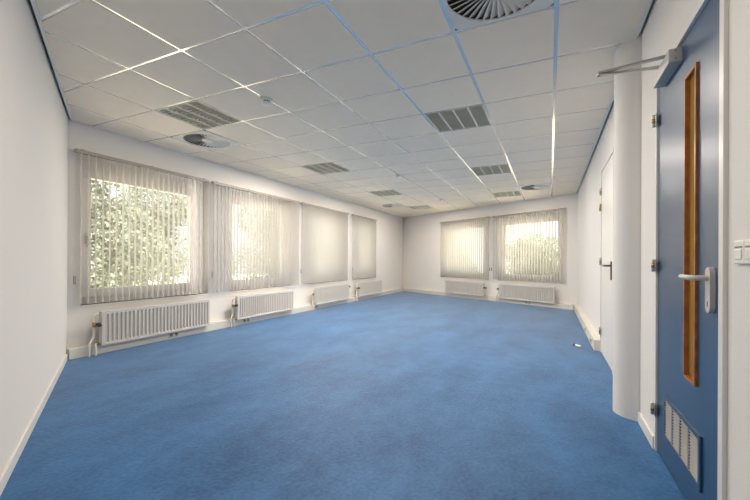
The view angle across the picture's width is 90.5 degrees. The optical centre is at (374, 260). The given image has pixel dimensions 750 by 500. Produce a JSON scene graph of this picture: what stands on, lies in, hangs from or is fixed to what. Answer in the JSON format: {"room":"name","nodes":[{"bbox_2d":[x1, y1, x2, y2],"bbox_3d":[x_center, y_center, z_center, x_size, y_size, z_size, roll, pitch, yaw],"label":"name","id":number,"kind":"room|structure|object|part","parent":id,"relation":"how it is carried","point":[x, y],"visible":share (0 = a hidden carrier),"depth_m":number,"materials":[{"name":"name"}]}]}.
{"room":"empty office room","nodes":[
{"label":"empty office room","id":0,"kind":"room"},
{"bbox_2d":[0,0,67,475],"bbox_3d":[-1.638,-0.297,1.431,0.200,2.880,6.452,0,0,-35],"label":"wall","id":1,"kind":"structure","parent":0,"point":[33,111],"depth_m":2.18,"materials":[{"name":"white paint"}]},
{"bbox_2d":[0,354,66,495],"bbox_3d":[-1.534,1.011,1.458,0.013,0.065,5.832,0,0,-35],"label":"baseboard","id":2,"kind":"structure","parent":1,"relation":"attached to","point":[5,475],"depth_m":2.13,"materials":[{"name":"white paint"}]},
{"bbox_2d":[30,0,72,120],"bbox_3d":[-1.536,-1.480,1.520,0.022,0.008,5.925,0,0,-35],"label":"trim","id":3,"kind":"structure","parent":1,"relation":"attached to","point":[33,2],"depth_m":2.65,"materials":[{"name":"white paint"}]},
{"bbox_2d":[67,115,402,347],"bbox_3d":[-1.250,-0.296,8.477,0.250,2.880,10.470,0,0,25],"label":"wall","id":4,"kind":"structure","parent":0,"point":[389,228],"depth_m":5.58,"materials":[{"name":"white paint"}]},
{"bbox_2d":[81,154,203,303],"bbox_3d":[-2.945,-0.353,4.846,0.138,1.690,1.675,0,0,25],"label":"window","id":5,"kind":"structure","parent":4,"relation":"in","point":[84,157],"depth_m":4.65,"materials":[{"name":"white"}]},
{"bbox_3d":[-3.219,-0.225,4.151,0.040,0.160,0.025,0,0,25],"label":"handle","id":6,"kind":"part","parent":5,"relation":"part of","materials":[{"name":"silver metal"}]},
{"bbox_2d":[73,148,207,303],"bbox_3d":[-2.840,-0.358,4.697,0.095,1.666,1.684,0,0,25],"label":"vertical blind","id":7,"kind":"object","parent":5,"relation":"attached to","point":[80,151],"visible":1,"depth_m":4.63,"materials":[{"name":"white fabric"}]},
{"bbox_3d":[-3.181,-0.487,3.937,0.004,1.325,0.005,0,0,25],"label":"cord","id":8,"kind":"part","parent":7,"relation":"part of","materials":[{"name":"white plastic"}]},
{"bbox_2d":[79,293,208,307],"bbox_3d":[-2.891,0.503,4.818,0.106,0.022,1.695,0,0,25],"label":"window sill","id":9,"kind":"structure","parent":4,"relation":"attached to","point":[199,294],"depth_m":4.61,"materials":[{"name":"white paint"}]},
{"bbox_2d":[168,331,178,337],"bbox_3d":[-2.666,0.983,4.924,0.010,0.072,0.150,0,0,25],"label":"wall socket","id":10,"kind":"object","parent":4,"relation":"attached to","point":[173,334],"visible":0.83,"depth_m":4.92,"materials":[{"name":"beige plastic"}]},
{"bbox_2d":[66,288,403,359],"bbox_3d":[-1.124,0.991,8.337,0.108,0.108,9.850,0,0,25],"label":"baseboard","id":11,"kind":"structure","parent":4,"relation":"attached to","point":[75,352],"depth_m":5.26,"materials":[{"name":"white"}]},
{"bbox_2d":[73,120,401,217],"bbox_3d":[-1.120,-1.478,8.418,0.014,0.008,9.890,0,0,25],"label":"trim","id":12,"kind":"structure","parent":4,"relation":"attached to","point":[73,120],"depth_m":5.35,"materials":[{"name":"white paint"}]},
{"bbox_2d":[229,188,287,290],"bbox_3d":[-2.070,-0.349,6.702,0.138,1.690,1.640,0,0,25],"label":"window","id":13,"kind":"structure","parent":4,"relation":"in","point":[229,188],"depth_m":6.30,"materials":[{"name":"white"}]},
{"bbox_3d":[-2.098,-0.299,6.657,0.068,1.440,1.435,0,0,25],"label":"sash","id":14,"kind":"part","parent":13,"relation":"part of","materials":[{"name":"white"}]},
{"bbox_2d":[211,181,299,291],"bbox_3d":[-1.988,-0.354,6.506,0.095,1.666,2.134,0,0,25],"label":"vertical blind","id":15,"kind":"object","parent":13,"relation":"attached to","point":[282,227],"visible":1,"depth_m":6.45,"materials":[{"name":"white fabric"}]},
{"bbox_3d":[-2.425,-0.483,5.543,0.004,1.325,0.005,0,0,25],"label":"cord","id":16,"kind":"part","parent":15,"relation":"part of","materials":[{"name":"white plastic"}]},
{"bbox_2d":[229,285,293,292],"bbox_3d":[-2.016,0.507,6.675,0.106,0.022,1.660,0,0,25],"label":"window sill","id":17,"kind":"structure","parent":4,"relation":"attached to","point":[286,285],"depth_m":6.55,"materials":[{"name":"white paint"}]},
{"bbox_2d":[300,202,348,283],"bbox_3d":[-1.091,-0.350,8.411,0.095,1.666,1.964,0,0,25],"label":"vertical blind","id":18,"kind":"object","parent":4,"relation":"attached to","point":[324,230],"visible":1,"depth_m":8.23,"materials":[{"name":"white fabric"}]},
{"bbox_2d":[307,280,346,284],"bbox_3d":[-1.109,0.511,8.602,0.106,0.022,1.700,0,0,25],"label":"window sill","id":19,"kind":"structure","parent":4,"relation":"attached to","point":[340,280],"depth_m":8.48,"materials":[{"name":"white paint"}]},
{"bbox_2d":[352,214,376,278],"bbox_3d":[-0.276,-0.347,10.138,0.095,1.665,1.454,0,0,25],"label":"vertical blind","id":20,"kind":"object","parent":4,"relation":"attached to","point":[363,228],"visible":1,"depth_m":9.99,"materials":[{"name":"white fabric"}]},
{"bbox_2d":[35,0,647,217],"bbox_3d":[0.563,-1.486,5.987,5.131,0.022,12.852,0,0,25],"label":"ceiling","id":21,"kind":"structure","parent":0,"point":[351,85],"depth_m":3.13,"materials":[{"name":"tile"}]},
{"bbox_2d":[155,100,241,128],"bbox_3d":[-1.803,-1.535,3.834,0.574,0.102,0.574,0,0,25],"label":"ceiling light","id":22,"kind":"object","parent":21,"relation":"attached to","point":[196,113],"visible":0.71,"depth_m":3.82,"materials":[{"name":"silver metal"}]},
{"bbox_2d":[173,130,239,149],"bbox_3d":[-2.090,-1.516,4.632,0.573,0.065,0.573,0,0,25],"label":"ceiling vent","id":23,"kind":"object","parent":21,"relation":"in","point":[205,139],"visible":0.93,"depth_m":4.62,"materials":[{"name":"white metal"}]},
{"bbox_2d":[260,96,271,105],"bbox_3d":[-1.003,-1.458,3.421,0.116,0.056,0.116,0,0,25],"label":"smoke detector","id":24,"kind":"object","parent":21,"relation":"attached to","point":[266,101],"visible":1,"depth_m":3.39,"materials":[{"name":"beige plastic"}]},
{"bbox_2d":[301,162,350,173],"bbox_3d":[-0.780,-1.530,6.005,0.574,0.102,0.574,0,0,25],"label":"ceiling light","id":25,"kind":"object","parent":21,"relation":"attached to","point":[324,168],"visible":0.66,"depth_m":6.00,"materials":[{"name":"silver metal"}]},
{"bbox_2d":[370,190,402,195],"bbox_3d":[0.243,-1.526,8.176,0.574,0.102,0.574,0,0,25],"label":"ceiling light","id":26,"kind":"object","parent":21,"relation":"attached to","point":[385,192],"visible":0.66,"depth_m":8.21,"materials":[{"name":"silver metal"}]},
{"bbox_2d":[379,204,404,207],"bbox_3d":[0.468,-1.504,10.060,0.573,0.065,0.573,0,0,25],"label":"ceiling vent","id":27,"kind":"object","parent":21,"relation":"in","point":[383,205],"visible":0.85,"depth_m":10.04,"materials":[{"name":"grey metal"}]},
{"bbox_2d":[408,205,431,208],"bbox_3d":[1.266,-1.521,10.347,0.574,0.102,0.574,0,0,25],"label":"ceiling light","id":28,"kind":"object","parent":21,"relation":"attached to","point":[424,206],"visible":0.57,"depth_m":10.36,"materials":[{"name":"silver metal"}]},
{"bbox_2d":[424,104,490,131],"bbox_3d":[0.880,-1.523,3.897,0.574,0.102,0.574,0,0,25],"label":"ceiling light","id":29,"kind":"object","parent":21,"relation":"attached to","point":[476,115],"visible":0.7,"depth_m":3.88,"materials":[{"name":"silver metal"}]},
{"bbox_2d":[470,164,511,175],"bbox_3d":[1.903,-1.518,6.068,0.574,0.102,0.574,0,0,25],"label":"ceiling light","id":30,"kind":"object","parent":21,"relation":"attached to","point":[496,169],"visible":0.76,"depth_m":6.05,"materials":[{"name":"silver metal"}]},
{"bbox_2d":[443,0,553,29],"bbox_3d":[0.655,-1.504,2.013,0.573,0.065,0.573,0,0,25],"label":"ceiling vent","id":31,"kind":"object","parent":21,"relation":"in","point":[463,14],"visible":1,"depth_m":2.21,"materials":[{"name":"grey metal"}]},
{"bbox_2d":[492,191,521,196],"bbox_3d":[2.926,-1.514,8.239,0.574,0.102,0.574,0,0,25],"label":"ceiling light","id":32,"kind":"object","parent":21,"relation":"attached to","point":[512,193],"visible":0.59,"depth_m":8.27,"materials":[{"name":"silver metal"}]},
{"bbox_2d":[519,183,550,190],"bbox_3d":[3.213,-1.492,7.440,0.573,0.065,0.573,0,0,25],"label":"ceiling vent","id":33,"kind":"object","parent":21,"relation":"in","point":[547,185],"visible":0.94,"depth_m":7.45,"materials":[{"name":"grey metal"}]},
{"bbox_2d":[0,291,684,499],"bbox_3d":[0.552,1.113,5.974,5.655,0.120,13.762,0,0,25],"label":"floor","id":34,"kind":"structure","parent":0,"point":[404,395],"depth_m":2.50,"materials":[{"name":"blue carpet"}]},
{"bbox_2d":[88,299,209,356],"bbox_3d":[-2.778,0.804,4.694,0.215,0.477,1.553,0,0,25],"label":"radiator","id":35,"kind":"object","parent":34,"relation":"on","point":[119,325],"visible":1,"depth_m":4.54,"materials":[{"name":"white metal"}]},
{"bbox_2d":[230,290,293,327],"bbox_3d":[-1.948,0.808,6.456,0.215,0.477,1.538,0,0,25],"label":"radiator","id":36,"kind":"object","parent":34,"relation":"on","point":[253,305],"visible":1,"depth_m":6.34,"materials":[{"name":"white metal"}]},
{"bbox_3d":[-1.873,0.759,6.491,0.026,0.366,1.410,0,0,25],"label":"panel","id":37,"kind":"part","parent":36,"relation":"part of","materials":[{"name":"white metal"}]},
{"bbox_2d":[312,284,350,310],"bbox_3d":[-1.019,0.812,8.477,0.173,0.477,1.628,0,0,25],"label":"radiator","id":38,"kind":"object","parent":34,"relation":"on","point":[325,294],"visible":1,"depth_m":8.31,"materials":[{"name":"white metal"}]},
{"bbox_3d":[-0.944,0.763,8.463,0.026,0.366,1.410,0,0,25],"label":"panel","id":39,"kind":"part","parent":38,"relation":"part of","materials":[{"name":"white metal"}]},
{"bbox_2d":[356,280,381,300],"bbox_3d":[-0.186,0.816,10.196,0.215,0.477,1.558,0,0,25],"label":"radiator","id":40,"kind":"object","parent":34,"relation":"on","point":[367,288],"visible":0.99,"depth_m":10.08,"materials":[{"name":"white metal"}]},
{"bbox_2d":[403,192,577,304],"bbox_3d":[2.775,-0.278,10.532,0.250,2.880,6.513,0,0,-35],"label":"wall","id":41,"kind":"structure","parent":0,"point":[421,234],"depth_m":10.42,"materials":[{"name":"white paint"}]},
{"bbox_2d":[441,277,489,280],"bbox_3d":[2.584,0.528,10.666,0.106,0.022,1.820,0,0,-35],"label":"window sill","id":42,"kind":"structure","parent":41,"relation":"attached to","point":[441,277],"depth_m":10.58,"materials":[{"name":"white paint"}]},
{"bbox_2d":[445,280,487,300],"bbox_3d":[2.561,0.828,10.423,0.215,0.477,1.538,0,0,-35],"label":"radiator","id":43,"kind":"object","parent":41,"relation":"attached to","point":[455,287],"visible":1,"depth_m":10.33,"materials":[{"name":"white metal"}]},
{"bbox_2d":[452,218,489,279],"bbox_3d":[2.640,-0.328,10.702,0.138,1.690,1.800,0,0,-35],"label":"window","id":44,"kind":"structure","parent":41,"relation":"in","point":[489,218],"depth_m":10.04,"materials":[{"name":"white"}]},
{"bbox_2d":[440,216,490,278],"bbox_3d":[2.520,-0.334,10.597,0.097,1.666,1.866,0,0,-35],"label":"vertical blind","id":45,"kind":"object","parent":44,"relation":"attached to","point":[463,263],"visible":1,"depth_m":10.56,"materials":[{"name":"white fabric"}]},
{"bbox_2d":[404,288,573,309],"bbox_3d":[2.631,1.008,10.424,0.100,0.108,5.853,0,0,-35],"label":"baseboard","id":46,"kind":"structure","parent":41,"relation":"attached to","point":[490,298],"depth_m":9.68,"materials":[{"name":"white"}]},
{"bbox_2d":[405,193,574,217],"bbox_3d":[2.665,-1.461,10.456,0.014,0.008,5.925,0,0,-35],"label":"trim","id":47,"kind":"structure","parent":41,"relation":"attached to","point":[572,193],"depth_m":9.56,"materials":[{"name":"white paint"}]},
{"bbox_2d":[495,284,554,303],"bbox_3d":[3.587,0.833,8.945,0.215,0.477,1.568,0,0,-35],"label":"radiator","id":48,"kind":"object","parent":41,"relation":"attached to","point":[543,294],"visible":1,"depth_m":8.80,"materials":[{"name":"white metal"}]},
{"bbox_2d":[498,280,566,284],"bbox_3d":[3.759,0.533,8.973,0.106,0.022,1.820,0,0,-35],"label":"window sill","id":49,"kind":"structure","parent":41,"relation":"attached to","point":[498,280],"depth_m":8.84,"materials":[{"name":"white paint"}]},
{"bbox_2d":[504,208,566,283],"bbox_3d":[3.815,-0.323,9.010,0.138,1.690,1.800,0,0,-35],"label":"window","id":50,"kind":"structure","parent":41,"relation":"in","point":[564,280],"depth_m":8.49,"materials":[{"name":"white"}]},
{"bbox_2d":[491,208,564,282],"bbox_3d":[3.626,-0.329,9.003,0.097,1.666,1.934,0,0,-35],"label":"vertical blind","id":51,"kind":"object","parent":50,"relation":"attached to","point":[500,217],"visible":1,"depth_m":9.05,"materials":[{"name":"white fabric"}]},
{"bbox_2d":[613,29,641,421],"bbox_3d":[1.752,-0.231,2.591,0.150,2.678,0.310,0,0,25],"label":"wall column","id":52,"kind":"structure","parent":0,"point":[627,86],"depth_m":2.48,"materials":[{"name":"white paint"}]},
{"bbox_2d":[577,0,749,499],"bbox_3d":[2.323,-0.280,3.497,0.150,2.880,10.479,0,0,25],"label":"wall","id":53,"kind":"structure","parent":0,"point":[665,20],"depth_m":1.75,"materials":[{"name":"white paint"}]},
{"bbox_2d":[574,304,599,350],"bbox_3d":[3.473,1.002,6.203,0.066,0.128,4.108,0,0,25],"label":"baseboard","id":54,"kind":"structure","parent":53,"relation":"attached to","point":[584,322],"depth_m":5.11,"materials":[{"name":"white"}]},
{"bbox_2d":[599,147,613,373],"bbox_3d":[2.467,0.006,3.880,0.214,2.110,0.982,0,0,25],"label":"door","id":55,"kind":"structure","parent":53,"relation":"in","point":[606,191],"depth_m":3.86,"materials":[{"name":"white paint"}]},
{"bbox_3d":[2.277,0.101,3.586,0.010,0.182,0.042,0,0,25],"label":"handle plate","id":56,"kind":"part","parent":55,"relation":"part of","materials":[{"name":"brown metal"}]},
{"bbox_2d":[576,0,652,192],"bbox_3d":[2.243,-1.463,3.558,0.022,0.008,9.889,0,0,25],"label":"trim","id":57,"kind":"structure","parent":53,"relation":"attached to","point":[649,2],"depth_m":3.41,"materials":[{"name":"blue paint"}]},
{"bbox_2d":[638,412,653,448],"bbox_3d":[1.643,1.022,2.255,0.012,0.070,0.380,0,0,25],"label":"baseboard","id":58,"kind":"structure","parent":53,"relation":"attached to","point":[644,426],"depth_m":2.21,"materials":[{"name":"white paint"}]},
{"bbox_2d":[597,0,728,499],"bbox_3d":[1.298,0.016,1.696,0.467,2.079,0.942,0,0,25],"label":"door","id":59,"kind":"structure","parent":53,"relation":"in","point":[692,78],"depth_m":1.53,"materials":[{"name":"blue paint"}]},
{"bbox_3d":[1.318,-0.978,1.921,0.307,0.025,0.022,0,0,12],"label":"arm","id":60,"kind":"part","parent":59,"relation":"part of","materials":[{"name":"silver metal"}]},
{"bbox_3d":[1.296,-0.985,1.873,0.304,0.016,0.022,0,0,33],"label":"arm","id":61,"kind":"part","parent":59,"relation":"part of","materials":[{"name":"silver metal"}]},
{"bbox_2d":[663,394,701,492],"bbox_3d":[1.383,0.800,1.685,0.009,0.220,0.510,0,0,25],"label":"vent grille","id":62,"kind":"object","parent":59,"relation":"attached to","point":[683,437],"depth_m":1.63,"materials":[{"name":"grey metal"}]},
{"bbox_3d":[1.365,0.017,1.659,0.014,2.079,0.934,0,0,25],"label":"frame","id":63,"kind":"part","parent":59,"relation":"part of","materials":[{"name":"white paint"}]},
{"bbox_3d":[1.347,-0.145,1.564,0.006,1.295,0.125,0,0,25],"label":"pane","id":64,"kind":"part","parent":59,"relation":"part of","materials":[{"name":"orange glass"}]},
{"bbox_3d":[1.228,0.066,1.436,0.064,0.020,0.142,0,0,25],"label":"lever","id":65,"kind":"part","parent":59,"relation":"part of","materials":[{"name":"grey metal"}]},
{"bbox_3d":[1.232,0.110,1.367,0.016,0.168,0.046,0,0,25],"label":"handle plate","id":66,"kind":"part","parent":59,"relation":"part of","materials":[{"name":"grey metal"}]},
{"bbox_2d":[734,239,749,263],"bbox_3d":[1.108,-0.025,1.111,0.013,0.072,0.137,0,0,25],"label":"light switch","id":67,"kind":"object","parent":53,"relation":"attached to","point":[742,247],"visible":1,"depth_m":1.12,"materials":[{"name":"white plastic"}]},
{"bbox_2d":[734,240,744,263],"bbox_3d":[1.124,-0.025,1.142,0.010,0.072,0.068,0,0,25],"label":"switch plate","id":68,"kind":"object","parent":67,"relation":"attached to","point":[739,246],"depth_m":1.14,"materials":[{"name":"white plastic"}]},
{"bbox_2d":[744,239,749,263],"bbox_3d":[1.095,-0.025,1.079,0.010,0.072,0.068,0,0,25],"label":"switch plate","id":69,"kind":"object","parent":67,"relation":"attached to","point":[746,242],"depth_m":1.09,"materials":[{"name":"white plastic"}]},
{"label":"outside","id":70,"kind":"structure","parent":0,"visible":0},
{"bbox_2d":[133,274,266,284],"bbox_3d":[-7.197,4.518,19.963,150.000,0.200,150.000,0,0,25],"label":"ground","id":71,"kind":"structure","parent":70,"point":[180,280],"depth_m":82.47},
{"bbox_2d":[91,179,167,287],"bbox_3d":[-9.140,-0.089,9.690,6.688,9.109,5.689,0,0,-11],"label":"tree","id":72,"kind":"object","parent":71,"relation":"on","point":[99,188],"visible":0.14,"depth_m":10.01,"materials":[{"name":"green plant"}]},
{"bbox_2d":[91,186,186,286],"bbox_3d":[-11.405,0.359,16.015,6.932,8.192,7.684,0,0,25],"label":"tree","id":73,"kind":"object","parent":71,"relation":"on","point":[132,193],"visible":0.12,"depth_m":16.04,"materials":[{"name":"green plant"}]},
{"bbox_2d":[232,206,277,279],"bbox_3d":[-6.345,0.003,22.521,6.724,8.951,6.592,0,0,25],"label":"tree","id":74,"kind":"object","parent":71,"relation":"on","point":[242,206],"visible":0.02,"depth_m":21.54,"materials":[{"name":"green plant"}]},
{"bbox_2d":[509,233,557,275],"bbox_3d":[8.753,1.540,19.705,4.180,6.016,4.654,0,0,25],"label":"tree","id":75,"kind":"object","parent":71,"relation":"on","point":[541,233],"visible":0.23,"depth_m":18.68,"materials":[{"name":"green plant"}]}
]}

